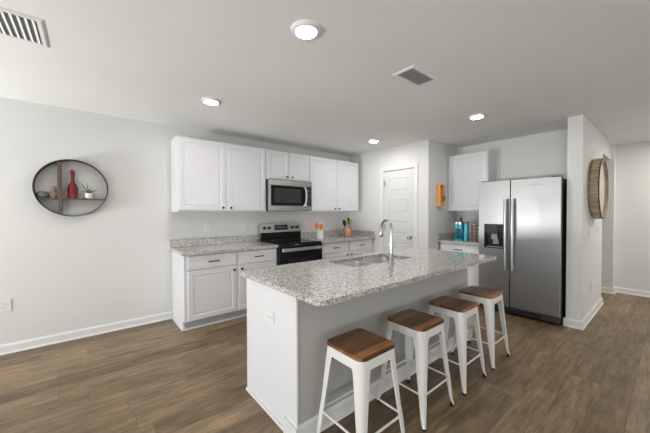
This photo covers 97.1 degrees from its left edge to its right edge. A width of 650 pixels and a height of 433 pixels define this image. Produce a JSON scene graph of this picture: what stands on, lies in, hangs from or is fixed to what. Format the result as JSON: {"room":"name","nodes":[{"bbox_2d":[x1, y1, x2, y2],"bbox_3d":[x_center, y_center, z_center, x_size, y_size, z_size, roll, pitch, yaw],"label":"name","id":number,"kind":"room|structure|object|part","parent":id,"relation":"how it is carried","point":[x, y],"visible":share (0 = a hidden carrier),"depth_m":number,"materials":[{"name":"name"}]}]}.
{"room":"kitchen","nodes":[
{"label":"kitchen","id":0,"kind":"room"},
{"bbox_2d":[0,97,349,344],"bbox_3d":[-1.969,0.075,3.772,8.400,2.471,0.120,-1,1,-40],"label":"wall","id":1,"kind":"structure","parent":0,"point":[111,263],"depth_m":3.18,"materials":[{"name":"paint"}]},
{"bbox_2d":[0,299,10,311],"bbox_3d":[-3.104,0.861,2.761,0.118,0.118,0.010,-1,1,-40],"label":"wall outlet","id":2,"kind":"object","parent":1,"relation":"attached to","point":[5,305],"visible":1,"depth_m":2.77,"materials":[{"name":"white plastic"}]},
{"bbox_2d":[32,159,107,215],"bbox_3d":[-2.671,-0.299,3.041,0.596,0.596,0.104,-1,1,-40],"label":"wall shelf","id":3,"kind":"object","parent":1,"relation":"attached to","point":[60,199],"visible":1,"depth_m":2.95,"materials":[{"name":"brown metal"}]},
{"bbox_2d":[36,191,48,197],"bbox_3d":[-2.849,-0.222,2.897,0.100,0.066,0.100,-1,1,-40],"label":"decorative piece","id":4,"kind":"object","parent":3,"relation":"on","point":[41,194],"visible":1,"depth_m":2.87,"materials":[{"name":"teal ceramic"}]},
{"bbox_2d":[49,186,57,197],"bbox_3d":[-2.786,-0.249,2.945,0.067,0.119,0.059,-1,1,-40],"label":"figurine","id":5,"kind":"object","parent":3,"relation":"on","point":[53,194],"visible":0.98,"depth_m":2.93,"materials":[{"name":"beige stone"}]},
{"bbox_2d":[67,170,77,197],"bbox_3d":[-2.672,-0.343,3.041,0.088,0.302,0.088,-1,1,-40],"label":"bottle","id":6,"kind":"object","parent":3,"relation":"on","point":[72,189],"visible":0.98,"depth_m":3.02,"materials":[{"name":"red glass"}]},
{"bbox_2d":[77,180,96,198],"bbox_3d":[-2.572,-0.292,3.125,0.195,0.197,0.080,-1,1,-40],"label":"potted plant","id":7,"kind":"object","parent":3,"relation":"on","point":[88,195],"visible":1,"depth_m":3.11,"materials":[{"name":"green plant"}]},
{"bbox_3d":[-2.571,-0.223,3.126,0.080,0.060,0.080,-1,1,-40],"label":"pot","id":8,"kind":"part","parent":7,"relation":"part of","materials":[{"name":"white ceramic"}]},
{"bbox_2d":[0,311,172,354],"bbox_3d":[-3.515,1.287,2.418,4.024,0.095,0.024,-1,1,-40],"label":"baseboard","id":9,"kind":"structure","parent":1,"relation":"attached to","point":[8,348],"depth_m":3.12,"materials":[{"name":"paint"}]},
{"bbox_2d":[204,223,209,231],"bbox_3d":[-1.632,0.154,3.966,0.078,0.118,0.010,-1,1,-40],"label":"wall outlet","id":10,"kind":"object","parent":1,"relation":"attached to","point":[206,225],"visible":1,"depth_m":3.96,"materials":[{"name":"white plastic"}]},
{"bbox_2d":[170,235,257,247],"bbox_3d":[-1.516,0.342,4.058,1.218,0.098,0.020,-1,1,-40],"label":"backsplash","id":11,"kind":"structure","parent":1,"relation":"attached to","point":[249,238],"depth_m":4.00,"materials":[{"name":"stone"}]},
{"bbox_2d":[171,135,265,211],"bbox_3d":[-1.404,-0.523,3.917,1.179,0.914,0.359,-1,1,-40],"label":"upper cabinet","id":12,"kind":"object","parent":1,"relation":"attached to","point":[207,175],"visible":1,"depth_m":3.72,"materials":[{"name":"paint"}]},
{"bbox_3d":[-1.542,-0.520,3.620,0.563,0.886,0.019,-1,1,-40],"label":"door","id":13,"kind":"part","parent":12,"relation":"part of","materials":[{"name":"paint"}]},
{"bbox_3d":[-1.083,-0.527,3.999,0.555,0.886,0.019,-1,1,-40],"label":"door","id":14,"kind":"part","parent":12,"relation":"part of","materials":[{"name":"paint"}]},
{"bbox_2d":[265,149,308,181],"bbox_3d":[-0.649,-0.772,4.537,0.779,0.438,0.359,-1,1,-40],"label":"upper cabinet","id":15,"kind":"object","parent":1,"relation":"attached to","point":[280,165],"visible":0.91,"depth_m":4.39,"materials":[{"name":"paint"}]},
{"bbox_3d":[-0.710,-0.770,4.304,0.364,0.410,0.019,-1,1,-40],"label":"door","id":16,"kind":"part","parent":15,"relation":"part of","materials":[{"name":"paint"}]},
{"bbox_2d":[266,179,311,210],"bbox_3d":[-0.616,-0.317,4.505,0.772,0.466,0.460,-1,1,-40],"label":"microwave","id":17,"kind":"object","parent":15,"relation":"attached to","point":[281,195],"visible":0.95,"depth_m":4.34,"materials":[{"name":"grey metal"}]},
{"bbox_3d":[-0.557,-0.313,4.356,0.607,0.298,0.025,-1,1,-40],"label":"door glass","id":18,"kind":"part","parent":17,"relation":"part of","materials":[{"name":"black glass"}]},
{"bbox_3d":[-0.308,-0.316,4.503,0.068,0.321,0.027,0,1,26],"label":"handle","id":19,"kind":"part","parent":17,"relation":"part of","materials":[{"name":"silver metal"}]},
{"bbox_3d":[-0.276,-0.318,4.587,0.119,0.298,0.027,-1,1,-40],"label":"control panel","id":20,"kind":"part","parent":17,"relation":"part of","materials":[{"name":"black plastic"}]},
{"bbox_3d":[-0.407,-0.775,4.554,0.361,0.410,0.019,-1,1,-40],"label":"door","id":21,"kind":"part","parent":15,"relation":"part of","materials":[{"name":"paint"}]},
{"bbox_2d":[301,230,343,237],"bbox_3d":[0.029,0.319,5.333,1.250,0.098,0.020,-1,1,-40],"label":"backsplash","id":22,"kind":"structure","parent":1,"relation":"attached to","point":[337,232],"depth_m":5.29,"materials":[{"name":"stone"}]},
{"bbox_2d":[298,156,358,211],"bbox_3d":[0.100,-0.545,5.158,1.158,0.914,0.359,-1,1,-40],"label":"upper cabinet","id":23,"kind":"object","parent":1,"relation":"attached to","point":[335,183],"visible":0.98,"depth_m":5.01,"materials":[{"name":"paint"}]},
{"bbox_3d":[-0.028,-0.542,4.870,0.566,0.886,0.019,-1,1,-40],"label":"door","id":24,"kind":"part","parent":23,"relation":"part of","materials":[{"name":"paint"}]},
{"bbox_3d":[0.419,-0.549,5.239,0.538,0.886,0.019,-1,1,-40],"label":"door","id":25,"kind":"part","parent":23,"relation":"part of","materials":[{"name":"paint"}]},
{"bbox_2d":[0,0,649,155],"bbox_3d":[1.271,-1.194,1.423,10.600,0.120,8.002,-1,1,-40],"label":"ceiling","id":26,"kind":"structure","parent":0,"point":[531,66],"depth_m":2.17,"materials":[{"name":"paint"}]},
{"bbox_2d":[0,7,49,47],"bbox_3d":[-1.823,-1.124,1.707,0.245,0.013,0.355,-1,1,-40],"label":"ceiling vent","id":27,"kind":"object","parent":26,"relation":"in","point":[13,24],"visible":1,"depth_m":1.71,"materials":[{"name":"metal"}]},
{"bbox_2d":[201,97,220,104],"bbox_3d":[-1.131,-1.140,2.851,0.188,0.018,0.188,-1,1,-40],"label":"recessed light","id":28,"kind":"object","parent":26,"relation":"in","point":[207,100],"visible":1,"depth_m":2.83,"materials":[{"name":"white plastic"}]},
{"bbox_2d":[204,100,217,104],"bbox_3d":[-1.131,-1.139,2.851,0.127,0.012,0.127,-1,1,-40],"label":"diffuser","id":29,"kind":"object","parent":28,"relation":"attached to","point":[210,102],"depth_m":2.85,"materials":[{"name":"white plastic"}]},
{"bbox_2d":[291,19,321,39],"bbox_3d":[-0.115,-1.126,1.745,0.188,0.018,0.188,-1,1,-40],"label":"recessed light","id":30,"kind":"object","parent":26,"relation":"in","point":[305,29],"visible":1,"depth_m":1.72,"materials":[{"name":"paint"}]},
{"bbox_2d":[296,26,316,38],"bbox_3d":[-0.115,-1.125,1.745,0.127,0.012,0.127,-1,1,-40],"label":"diffuser","id":31,"kind":"object","parent":30,"relation":"attached to","point":[302,32],"depth_m":1.75,"materials":[{"name":"white plastic"}]},
{"bbox_2d":[367,139,379,142],"bbox_3d":[0.752,-1.169,4.443,0.188,0.018,0.188,-1,1,-40],"label":"recessed light","id":32,"kind":"object","parent":26,"relation":"in","point":[369,140],"visible":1,"depth_m":4.40,"materials":[{"name":"white plastic"}]},
{"bbox_2d":[392,65,438,86],"bbox_3d":[0.745,-1.140,2.353,0.360,0.013,0.205,-1,1,-40],"label":"ceiling vent","id":33,"kind":"object","parent":26,"relation":"in","point":[414,75],"visible":1,"depth_m":2.33,"materials":[{"name":"metal"}]},
{"bbox_2d":[468,113,485,118],"bbox_3d":[1.756,-1.155,3.320,0.188,0.018,0.188,-1,1,-40],"label":"recessed light","id":34,"kind":"object","parent":26,"relation":"in","point":[477,115],"visible":1,"depth_m":3.29,"materials":[{"name":"white plastic"}]},
{"bbox_2d":[0,292,649,432],"bbox_3d":[1.278,1.396,1.462,10.600,0.120,8.002,-1,1,-40],"label":"floor","id":35,"kind":"structure","parent":0,"point":[156,377],"depth_m":2.26,"materials":[{"name":"brown wood"}]},
{"bbox_2d":[172,248,276,331],"bbox_3d":[-1.309,0.870,3.828,1.204,0.876,0.644,-1,1,-40],"label":"base cabinet","id":36,"kind":"object","parent":35,"relation":"on","point":[208,289],"visible":0.88,"depth_m":3.48,"materials":[{"name":"paint"}]},
{"bbox_3d":[-1.339,0.528,3.438,0.565,0.158,0.019,-1,1,-40],"label":"drawer","id":37,"kind":"part","parent":36,"relation":"part of","materials":[{"name":"paint"}]},
{"bbox_3d":[-1.338,0.910,3.444,0.565,0.562,0.019,-1,1,-40],"label":"door","id":38,"kind":"part","parent":36,"relation":"part of","materials":[{"name":"paint"}]},
{"bbox_3d":[-1.173,1.301,3.671,1.204,0.018,0.016,-1,1,-40],"label":"shoe moulding","id":39,"kind":"part","parent":36,"relation":"part of","materials":[{"name":"paint"}]},
{"bbox_2d":[170,235,277,255],"bbox_3d":[-1.319,0.364,3.820,1.218,0.136,0.640,-1,1,-40],"label":"countertop","id":40,"kind":"structure","parent":36,"relation":"on","point":[196,246],"depth_m":3.80,"materials":[{"name":"stone"}]},
{"bbox_3d":[-0.886,0.522,3.812,0.540,0.158,0.019,-1,1,-40],"label":"drawer","id":41,"kind":"part","parent":36,"relation":"part of","materials":[{"name":"paint"}]},
{"bbox_3d":[-0.885,0.904,3.818,0.540,0.562,0.019,-1,1,-40],"label":"door","id":42,"kind":"part","parent":36,"relation":"part of","materials":[{"name":"paint"}]},
{"bbox_2d":[259,223,323,264],"bbox_3d":[-0.515,0.704,4.412,0.764,1.186,0.695,-1,1,-40],"label":"range","id":43,"kind":"object","parent":35,"relation":"on","point":[292,248],"visible":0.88,"depth_m":4.35,"materials":[{"name":"grey metal"}]},
{"bbox_3d":[-0.718,0.243,4.651,0.748,0.271,0.060,-1,1,-40],"label":"panel","id":44,"kind":"part","parent":43,"relation":"part of","materials":[{"name":"silver metal"}]},
{"bbox_2d":[260,238,321,245],"bbox_3d":[-0.522,0.387,4.415,0.764,0.020,0.555,-1,1,-40],"label":"cooktop","id":45,"kind":"object","parent":43,"relation":"in","point":[278,241],"depth_m":4.34,"materials":[{"name":"black glass"}]},
{"bbox_3d":[-0.344,0.732,4.206,0.756,0.655,0.040,-1,1,-40],"label":"oven door","id":46,"kind":"part","parent":43,"relation":"part of","materials":[{"name":"black glass"}]},
{"bbox_3d":[-0.313,0.464,4.164,0.724,0.043,0.060,-1,1,-40],"label":"oven handle","id":47,"kind":"part","parent":43,"relation":"part of","materials":[{"name":"silver metal"}]},
{"bbox_2d":[322,239,372,258],"bbox_3d":[0.225,0.847,5.094,1.260,0.876,0.644,-1,1,-40],"label":"base cabinet","id":48,"kind":"object","parent":35,"relation":"on","point":[346,248],"visible":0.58,"depth_m":4.83,"materials":[{"name":"paint"}]},
{"bbox_3d":[0.162,0.506,4.676,0.586,0.158,0.019,-1,1,-40],"label":"drawer","id":49,"kind":"part","parent":48,"relation":"part of","materials":[{"name":"paint"}]},
{"bbox_3d":[0.163,0.888,4.682,0.586,0.562,0.019,-1,1,-40],"label":"door","id":50,"kind":"part","parent":48,"relation":"part of","materials":[{"name":"paint"}]},
{"bbox_2d":[301,230,374,242],"bbox_3d":[0.227,0.341,5.094,1.250,0.136,0.640,-1,1,-40],"label":"countertop","id":51,"kind":"structure","parent":48,"relation":"on","point":[337,235],"depth_m":5.15,"materials":[{"name":"stone"}]},
{"bbox_2d":[316,230,323,238],"bbox_3d":[-0.085,0.300,4.815,0.134,0.150,0.134,-1,1,-40],"label":"utensil crock","id":52,"kind":"object","parent":51,"relation":"on","point":[319,232],"visible":0.95,"depth_m":4.77,"materials":[{"name":"white ceramic"}]},
{"bbox_2d":[343,228,351,235],"bbox_3d":[0.417,0.291,5.346,0.158,0.150,0.158,-1,1,-40],"label":"utensil crock","id":53,"kind":"object","parent":51,"relation":"on","point":[346,231],"visible":0.99,"depth_m":5.28,"materials":[{"name":"orange ceramic"}]},
{"bbox_3d":[0.638,0.499,5.069,0.590,0.158,0.019,-1,1,-40],"label":"drawer","id":54,"kind":"part","parent":48,"relation":"part of","materials":[{"name":"paint"}]},
{"bbox_3d":[0.639,0.881,5.075,0.590,0.562,0.019,-1,1,-40],"label":"door","id":55,"kind":"part","parent":48,"relation":"part of","materials":[{"name":"paint"}]},
{"bbox_2d":[246,260,467,432],"bbox_3d":[0.471,0.879,2.633,2.243,0.883,0.704,-1,1,-40],"label":"kitchen island","id":56,"kind":"object","parent":35,"relation":"on","point":[286,359],"visible":0.45,"depth_m":1.92,"materials":[{"name":"grey paint"}]},
{"bbox_3d":[-0.405,0.891,1.985,0.020,0.883,0.590,-1,1,-40],"label":"panel","id":57,"kind":"part","parent":56,"relation":"part of","materials":[{"name":"paint"}]},
{"bbox_2d":[265,309,273,324],"bbox_3d":[-0.372,0.671,1.919,0.010,0.072,0.116,-1,1,-40],"label":"island outlet","id":58,"kind":"object","parent":56,"relation":"attached to","point":[269,316],"visible":1,"depth_m":1.91,"materials":[{"name":"white plastic"}]},
{"bbox_3d":[-0.202,1.284,1.717,0.030,0.105,0.139,-1,1,-40],"label":"post","id":59,"kind":"part","parent":56,"relation":"part of","materials":[{"name":"paint"}]},
{"bbox_3d":[-0.197,0.895,1.717,0.014,0.883,0.117,-1,1,-40],"label":"corner post","id":60,"kind":"part","parent":56,"relation":"part of","materials":[{"name":"paint"}]},
{"bbox_2d":[240,247,495,305],"bbox_3d":[0.538,0.423,2.545,2.290,0.031,0.997,-1,1,-40],"label":"island countertop","id":61,"kind":"structure","parent":56,"relation":"on","point":[323,282],"depth_m":2.10,"materials":[{"name":"stone"}]},
{"bbox_2d":[336,256,399,266],"bbox_3d":[0.439,0.545,2.716,0.820,0.214,0.380,-1,1,-40],"label":"sink","id":62,"kind":"object","parent":61,"relation":"in","point":[376,260],"visible":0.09,"depth_m":2.82,"materials":[{"name":"silver metal"}]},
{"bbox_3d":[0.280,0.547,2.584,0.408,0.214,0.380,-1,1,-40],"label":"bowl","id":63,"kind":"part","parent":62,"relation":"part of","materials":[{"name":"silver metal"}]},
{"bbox_3d":[0.598,0.542,2.847,0.408,0.214,0.380,-1,1,-40],"label":"bowl","id":64,"kind":"part","parent":62,"relation":"part of","materials":[{"name":"silver metal"}]},
{"bbox_2d":[379,219,394,263],"bbox_3d":[0.552,0.215,2.562,0.115,0.384,0.186,0,1,3],"label":"faucet","id":65,"kind":"object","parent":61,"relation":"on","point":[390,257],"visible":1,"depth_m":2.49,"materials":[{"name":"silver metal"}]},
{"bbox_3d":[0.691,1.272,2.382,2.192,0.105,0.024,-1,1,-40],"label":"baseboard","id":66,"kind":"part","parent":56,"relation":"part of","materials":[{"name":"paint"}]},
{"bbox_3d":[1.320,0.866,3.351,0.020,0.883,0.678,-1,1,-40],"label":"panel","id":67,"kind":"part","parent":56,"relation":"part of","materials":[{"name":"paint"}]},
{"bbox_2d":[317,328,404,432],"bbox_3d":[0.205,1.030,1.663,0.384,0.612,0.384,-1,1,-40],"label":"bar stool","id":68,"kind":"object","parent":35,"relation":"on","point":[361,350],"visible":1,"depth_m":1.59,"materials":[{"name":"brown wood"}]},
{"bbox_3d":[-0.004,1.042,1.684,0.114,0.552,0.106,0,1,5],"label":"leg","id":69,"kind":"part","parent":68,"relation":"part of","materials":[{"name":"beige metal"}]},
{"bbox_3d":[0.205,0.768,1.659,0.302,0.052,0.302,-1,1,-40],"label":"seat frame","id":70,"kind":"part","parent":68,"relation":"part of","materials":[{"name":"beige metal"}]},
{"bbox_3d":[0.205,0.733,1.659,0.300,0.018,0.300,-1,1,-40],"label":"seat","id":71,"kind":"part","parent":68,"relation":"part of","materials":[{"name":"brown wood"}]},
{"bbox_3d":[0.185,1.045,1.454,0.106,0.552,0.114,0,1,5],"label":"leg","id":72,"kind":"part","parent":68,"relation":"part of","materials":[{"name":"beige metal"}]},
{"bbox_3d":[0.415,1.042,1.643,0.114,0.552,0.106,0,1,5],"label":"leg","id":73,"kind":"part","parent":68,"relation":"part of","materials":[{"name":"beige metal"}]},
{"bbox_2d":[377,309,453,431],"bbox_3d":[0.639,1.023,2.034,0.384,0.612,0.384,-1,1,-40],"label":"bar stool","id":74,"kind":"object","parent":35,"relation":"on","point":[417,326],"visible":0.94,"depth_m":1.96,"materials":[{"name":"beige metal"}]},
{"bbox_3d":[0.429,1.036,2.054,0.114,0.552,0.106,0,1,5],"label":"leg","id":75,"kind":"part","parent":74,"relation":"part of","materials":[{"name":"beige metal"}]},
{"bbox_3d":[0.659,1.032,2.244,0.106,0.552,0.114,0,1,5],"label":"leg","id":76,"kind":"part","parent":74,"relation":"part of","materials":[{"name":"beige metal"}]},
{"bbox_3d":[0.638,0.726,2.029,0.300,0.018,0.300,-1,1,-40],"label":"seat","id":77,"kind":"part","parent":74,"relation":"part of","materials":[{"name":"brown wood"}]},
{"bbox_3d":[0.638,0.761,2.030,0.302,0.052,0.302,-1,1,-40],"label":"seat frame","id":78,"kind":"part","parent":74,"relation":"part of","materials":[{"name":"beige metal"}]},
{"bbox_3d":[0.619,1.038,1.824,0.106,0.552,0.114,0,1,5],"label":"leg","id":79,"kind":"part","parent":74,"relation":"part of","materials":[{"name":"beige metal"}]},
{"bbox_3d":[0.849,1.035,2.014,0.114,0.552,0.106,0,1,5],"label":"leg","id":80,"kind":"part","parent":74,"relation":"part of","materials":[{"name":"beige metal"}]},
{"bbox_2d":[428,296,486,395],"bbox_3d":[1.061,1.017,2.382,0.384,0.612,0.384,-1,1,-40],"label":"bar stool","id":81,"kind":"object","parent":35,"relation":"on","point":[459,309],"visible":0.73,"depth_m":2.28,"materials":[{"name":"beige metal"}]},
{"bbox_3d":[0.851,1.029,2.402,0.114,0.552,0.106,0,1,5],"label":"leg","id":82,"kind":"part","parent":81,"relation":"part of","materials":[{"name":"beige metal"}]},
{"bbox_3d":[1.081,1.026,2.591,0.106,0.552,0.114,0,1,5],"label":"leg","id":83,"kind":"part","parent":81,"relation":"part of","materials":[{"name":"beige metal"}]},
{"bbox_3d":[1.060,0.755,2.378,0.302,0.052,0.302,-1,1,-40],"label":"seat frame","id":84,"kind":"part","parent":81,"relation":"part of","materials":[{"name":"beige metal"}]},
{"bbox_3d":[1.060,0.720,2.377,0.300,0.018,0.300,-1,1,-40],"label":"seat","id":85,"kind":"part","parent":81,"relation":"part of","materials":[{"name":"brown wood"}]},
{"bbox_3d":[1.041,1.032,2.172,0.106,0.552,0.114,0,1,5],"label":"leg","id":86,"kind":"part","parent":81,"relation":"part of","materials":[{"name":"beige metal"}]},
{"bbox_3d":[1.270,1.029,2.362,0.114,0.552,0.106,0,1,5],"label":"leg","id":87,"kind":"part","parent":81,"relation":"part of","materials":[{"name":"beige metal"}]},
{"bbox_2d":[440,242,479,304],"bbox_3d":[2.254,0.849,4.569,0.644,0.876,0.622,-1,1,-40],"label":"base cabinet","id":88,"kind":"object","parent":35,"relation":"on","point":[473,271],"visible":0.16,"depth_m":4.25,"materials":[{"name":"paint"}]},
{"bbox_2d":[438,232,478,245],"bbox_3d":[2.256,0.343,4.564,0.640,0.136,0.630,-1,1,-40],"label":"countertop","id":89,"kind":"structure","parent":88,"relation":"on","point":[442,237],"depth_m":4.60,"materials":[{"name":"stone"}]},
{"bbox_2d":[454,222,468,240],"bbox_3d":[2.134,0.227,4.476,0.195,0.295,0.252,0,1,30],"label":"coffee maker","id":90,"kind":"object","parent":89,"relation":"on","point":[461,228],"visible":1,"depth_m":4.39,"materials":[{"name":"teal plastic"}]},
{"bbox_3d":[2.193,0.237,4.452,0.066,0.275,0.216,0,1,30],"label":"water tank","id":91,"kind":"part","parent":90,"relation":"part of","materials":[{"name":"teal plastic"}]},
{"bbox_3d":[2.045,0.506,4.378,0.019,0.158,0.592,-1,1,-40],"label":"drawer","id":92,"kind":"part","parent":88,"relation":"part of","materials":[{"name":"paint"}]},
{"bbox_3d":[2.046,0.888,4.384,0.019,0.562,0.592,-1,1,-40],"label":"door","id":93,"kind":"part","parent":88,"relation":"part of","materials":[{"name":"paint"}]},
{"bbox_2d":[451,286,509,369],"bbox_3d":[1.474,1.011,2.723,0.384,0.612,0.384,-1,1,-40],"label":"bar stool","id":94,"kind":"object","parent":35,"relation":"on","point":[487,297],"visible":0.86,"depth_m":2.63,"materials":[{"name":"beige metal"}]},
{"bbox_3d":[1.265,1.023,2.743,0.114,0.552,0.106,0,1,5],"label":"leg","id":95,"kind":"part","parent":94,"relation":"part of","materials":[{"name":"beige metal"}]},
{"bbox_3d":[1.494,1.020,2.933,0.106,0.552,0.114,0,1,5],"label":"leg","id":96,"kind":"part","parent":94,"relation":"part of","materials":[{"name":"beige metal"}]},
{"bbox_3d":[1.474,0.749,2.719,0.302,0.052,0.302,-1,1,-40],"label":"seat frame","id":97,"kind":"part","parent":94,"relation":"part of","materials":[{"name":"beige metal"}]},
{"bbox_3d":[1.474,0.714,2.718,0.300,0.018,0.300,-1,1,-40],"label":"seat","id":98,"kind":"part","parent":94,"relation":"part of","materials":[{"name":"brown wood"}]},
{"bbox_3d":[1.454,1.026,2.513,0.106,0.552,0.114,0,1,5],"label":"leg","id":99,"kind":"part","parent":94,"relation":"part of","materials":[{"name":"beige metal"}]},
{"bbox_3d":[1.684,1.023,2.703,0.114,0.552,0.106,0,1,5],"label":"leg","id":100,"kind":"part","parent":94,"relation":"part of","materials":[{"name":"beige metal"}]},
{"bbox_2d":[479,175,566,323],"bbox_3d":[2.700,0.402,3.906,0.752,1.787,0.915,-1,1,-40],"label":"refrigerator","id":101,"kind":"object","parent":35,"relation":"on","point":[523,222],"visible":0.91,"depth_m":3.63,"materials":[{"name":"grey metal"}]},
{"bbox_3d":[2.329,0.356,3.943,0.066,1.670,0.384,-1,1,-40],"label":"door","id":102,"kind":"part","parent":101,"relation":"part of","materials":[{"name":"silver metal"}]},
{"bbox_3d":[2.371,0.234,3.774,0.080,0.932,0.037,-1,1,-40],"label":"handle","id":103,"kind":"part","parent":101,"relation":"part of","materials":[{"name":"silver metal"}]},
{"bbox_3d":[2.422,0.234,3.713,0.080,0.932,0.037,-1,1,-40],"label":"handle","id":104,"kind":"part","parent":101,"relation":"part of","materials":[{"name":"silver metal"}]},
{"bbox_3d":[2.622,0.361,3.587,0.066,1.670,0.523,-1,1,-40],"label":"door","id":105,"kind":"part","parent":101,"relation":"part of","materials":[{"name":"silver metal"}]},
{"bbox_2d":[350,140,432,251],"bbox_3d":[1.093,0.047,5.115,0.120,2.471,1.705,-1,1,-40],"label":"wall","id":106,"kind":"structure","parent":0,"point":[367,218],"depth_m":4.96,"materials":[{"name":"paint"}]},
{"bbox_2d":[383,168,413,250],"bbox_3d":[1.223,0.248,4.846,0.109,2.051,0.610,-1,1,-40],"label":"door","id":107,"kind":"structure","parent":106,"relation":"in","point":[398,185],"depth_m":4.83,"materials":[{"name":"paint"}]},
{"bbox_2d":[380,163,417,250],"bbox_3d":[1.276,0.215,4.882,0.138,2.141,0.754,-1,1,-40],"label":"trim","id":108,"kind":"structure","parent":106,"relation":"attached to","point":[415,165],"depth_m":4.70,"materials":[{"name":"paint"}]},
{"bbox_2d":[432,141,456,249],"bbox_3d":[2.000,0.049,4.835,0.923,2.471,0.120,-1,1,-40],"label":"wall","id":109,"kind":"structure","parent":0,"point":[443,220],"depth_m":4.65,"materials":[{"name":"paint"}]},
{"bbox_2d":[436,185,444,205],"bbox_3d":[1.854,-0.332,4.571,0.135,0.340,0.095,-1,1,-40],"label":"wall organizer","id":110,"kind":"object","parent":109,"relation":"attached to","point":[440,189],"visible":1,"depth_m":4.56,"materials":[{"name":"orange wood"}]},
{"bbox_2d":[457,129,567,232],"bbox_3d":[2.855,0.052,4.429,0.120,2.471,1.594,-1,1,-40],"label":"wall","id":111,"kind":"structure","parent":0,"point":[542,155],"depth_m":4.21,"materials":[{"name":"paint"}]},
{"bbox_2d":[448,150,495,210],"bbox_3d":[2.369,-0.543,4.651,0.330,0.914,0.620,-1,1,-40],"label":"upper cabinet","id":112,"kind":"object","parent":111,"relation":"attached to","point":[465,171],"visible":0.79,"depth_m":4.53,"materials":[{"name":"paint"}]},
{"bbox_2d":[566,115,610,320],"bbox_3d":[3.798,0.055,4.085,2.304,2.471,0.138,-1,1,-40],"label":"wall","id":113,"kind":"structure","parent":0,"point":[585,143],"depth_m":3.38,"materials":[{"name":"paint"}]},
{"bbox_2d":[563,297,603,329],"bbox_3d":[3.478,1.248,3.833,1.512,0.095,0.182,-1,1,-40],"label":"baseboard","id":114,"kind":"structure","parent":113,"relation":"attached to","point":[581,325],"depth_m":3.42,"materials":[{"name":"paint"}]},
{"bbox_2d":[588,158,607,218],"bbox_3d":[3.506,-0.355,3.680,0.776,0.776,0.105,-1,1,-40],"label":"round mirror","id":115,"kind":"object","parent":113,"relation":"attached to","point":[598,172],"visible":1,"depth_m":3.52,"materials":[{"name":"brown wood"}]},
{"bbox_2d":[600,161,605,215],"bbox_3d":[3.527,-0.355,3.655,0.707,0.707,0.004,-1,1,-40],"label":"mirror glass","id":116,"kind":"object","parent":115,"relation":"attached to","point":[602,163],"depth_m":3.69,"materials":[{"name":"beige"}]},
{"bbox_2d":[601,141,649,290],"bbox_3d":[5.619,0.053,3.923,0.300,2.471,5.900,-1,1,-40],"label":"wall","id":117,"kind":"structure","parent":0,"point":[626,222],"depth_m":4.72,"materials":[{"name":"paint"}]},
{"bbox_2d":[601,286,649,297],"bbox_3d":[5.594,1.242,3.853,0.194,0.095,5.800,-1,1,-40],"label":"baseboard","id":118,"kind":"structure","parent":117,"relation":"attached to","point":[614,289],"depth_m":4.74,"materials":[{"name":"paint"}]}
]}

